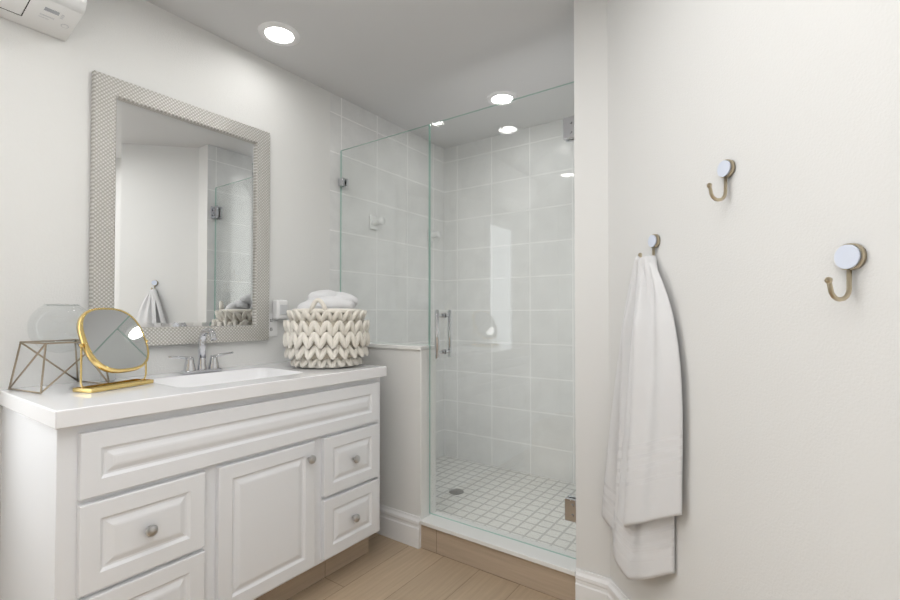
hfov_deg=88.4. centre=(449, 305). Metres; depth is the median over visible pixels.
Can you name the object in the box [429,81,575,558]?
shower glass door
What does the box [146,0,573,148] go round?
ceiling
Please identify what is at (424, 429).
trim
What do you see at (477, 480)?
floor
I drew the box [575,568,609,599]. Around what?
baseboard
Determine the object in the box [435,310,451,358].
door handle
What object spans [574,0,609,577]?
wall
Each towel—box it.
[602,234,682,579]
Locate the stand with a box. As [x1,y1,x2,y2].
[8,304,109,393]
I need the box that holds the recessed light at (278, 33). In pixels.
[258,21,299,45]
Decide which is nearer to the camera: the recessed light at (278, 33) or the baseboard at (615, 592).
the baseboard at (615, 592)
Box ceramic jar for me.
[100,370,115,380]
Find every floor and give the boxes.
[288,533,559,599]
[436,455,575,553]
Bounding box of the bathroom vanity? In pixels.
[0,328,386,599]
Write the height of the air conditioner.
0.285 m
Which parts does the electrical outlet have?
plate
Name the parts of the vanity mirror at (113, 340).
glass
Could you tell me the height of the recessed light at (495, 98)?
0.010 m
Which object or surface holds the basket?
on the countertop
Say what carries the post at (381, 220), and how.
attached to the wall at (352, 125)
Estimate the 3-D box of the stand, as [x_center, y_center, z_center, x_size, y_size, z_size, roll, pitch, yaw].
[-1.321,0.136,1.572,0.203,0.284,0.203,0,-1,25]
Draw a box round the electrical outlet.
[269,300,287,335]
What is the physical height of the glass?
1.126 m
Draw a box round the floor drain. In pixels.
[449,488,463,494]
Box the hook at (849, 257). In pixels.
[824,243,866,301]
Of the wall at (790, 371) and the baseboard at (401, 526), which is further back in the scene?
the baseboard at (401, 526)
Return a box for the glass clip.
[338,178,347,187]
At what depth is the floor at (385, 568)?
1.99 m
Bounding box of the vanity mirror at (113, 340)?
[72,308,153,392]
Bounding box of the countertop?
[0,361,386,429]
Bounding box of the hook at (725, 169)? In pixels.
[707,159,734,201]
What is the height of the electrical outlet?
0.185 m
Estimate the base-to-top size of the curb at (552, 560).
0.020 m
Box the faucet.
[168,328,232,373]
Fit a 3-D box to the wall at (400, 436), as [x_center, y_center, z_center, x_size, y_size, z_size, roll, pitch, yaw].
[-0.383,0.712,2.531,0.652,0.972,0.120,-1,-1,35]
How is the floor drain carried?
on the floor at (477, 480)
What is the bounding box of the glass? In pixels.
[340,124,428,344]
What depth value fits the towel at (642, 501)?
1.43 m
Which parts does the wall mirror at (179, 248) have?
glass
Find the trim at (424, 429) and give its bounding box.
[367,342,435,519]
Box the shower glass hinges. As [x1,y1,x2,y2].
[563,116,575,522]
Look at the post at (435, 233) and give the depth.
3.41 m
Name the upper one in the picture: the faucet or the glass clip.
the glass clip
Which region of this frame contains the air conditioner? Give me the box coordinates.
[0,0,86,40]
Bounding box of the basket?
[283,289,369,368]
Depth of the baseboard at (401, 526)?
2.34 m
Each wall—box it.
[0,0,329,534]
[329,92,443,458]
[361,347,419,516]
[444,119,575,483]
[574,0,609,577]
[607,0,899,599]
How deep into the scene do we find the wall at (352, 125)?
3.08 m
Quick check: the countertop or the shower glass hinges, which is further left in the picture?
the countertop
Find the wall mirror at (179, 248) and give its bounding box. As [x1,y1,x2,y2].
[89,70,269,345]
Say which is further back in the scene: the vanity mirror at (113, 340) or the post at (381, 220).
the post at (381, 220)
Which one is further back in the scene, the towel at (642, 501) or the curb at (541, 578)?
the curb at (541, 578)
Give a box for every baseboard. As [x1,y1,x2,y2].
[376,504,420,548]
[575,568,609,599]
[607,579,628,599]
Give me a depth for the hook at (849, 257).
0.87 m
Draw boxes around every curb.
[420,511,575,575]
[421,525,575,599]
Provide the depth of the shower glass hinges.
1.90 m
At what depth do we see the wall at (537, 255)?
3.25 m
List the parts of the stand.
frame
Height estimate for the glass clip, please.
0.045 m
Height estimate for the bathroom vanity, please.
1.095 m
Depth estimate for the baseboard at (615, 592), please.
1.71 m
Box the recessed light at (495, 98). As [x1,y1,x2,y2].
[487,91,517,105]
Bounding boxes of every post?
[370,215,384,229]
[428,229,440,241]
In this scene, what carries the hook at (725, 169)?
attached to the wall at (790, 371)

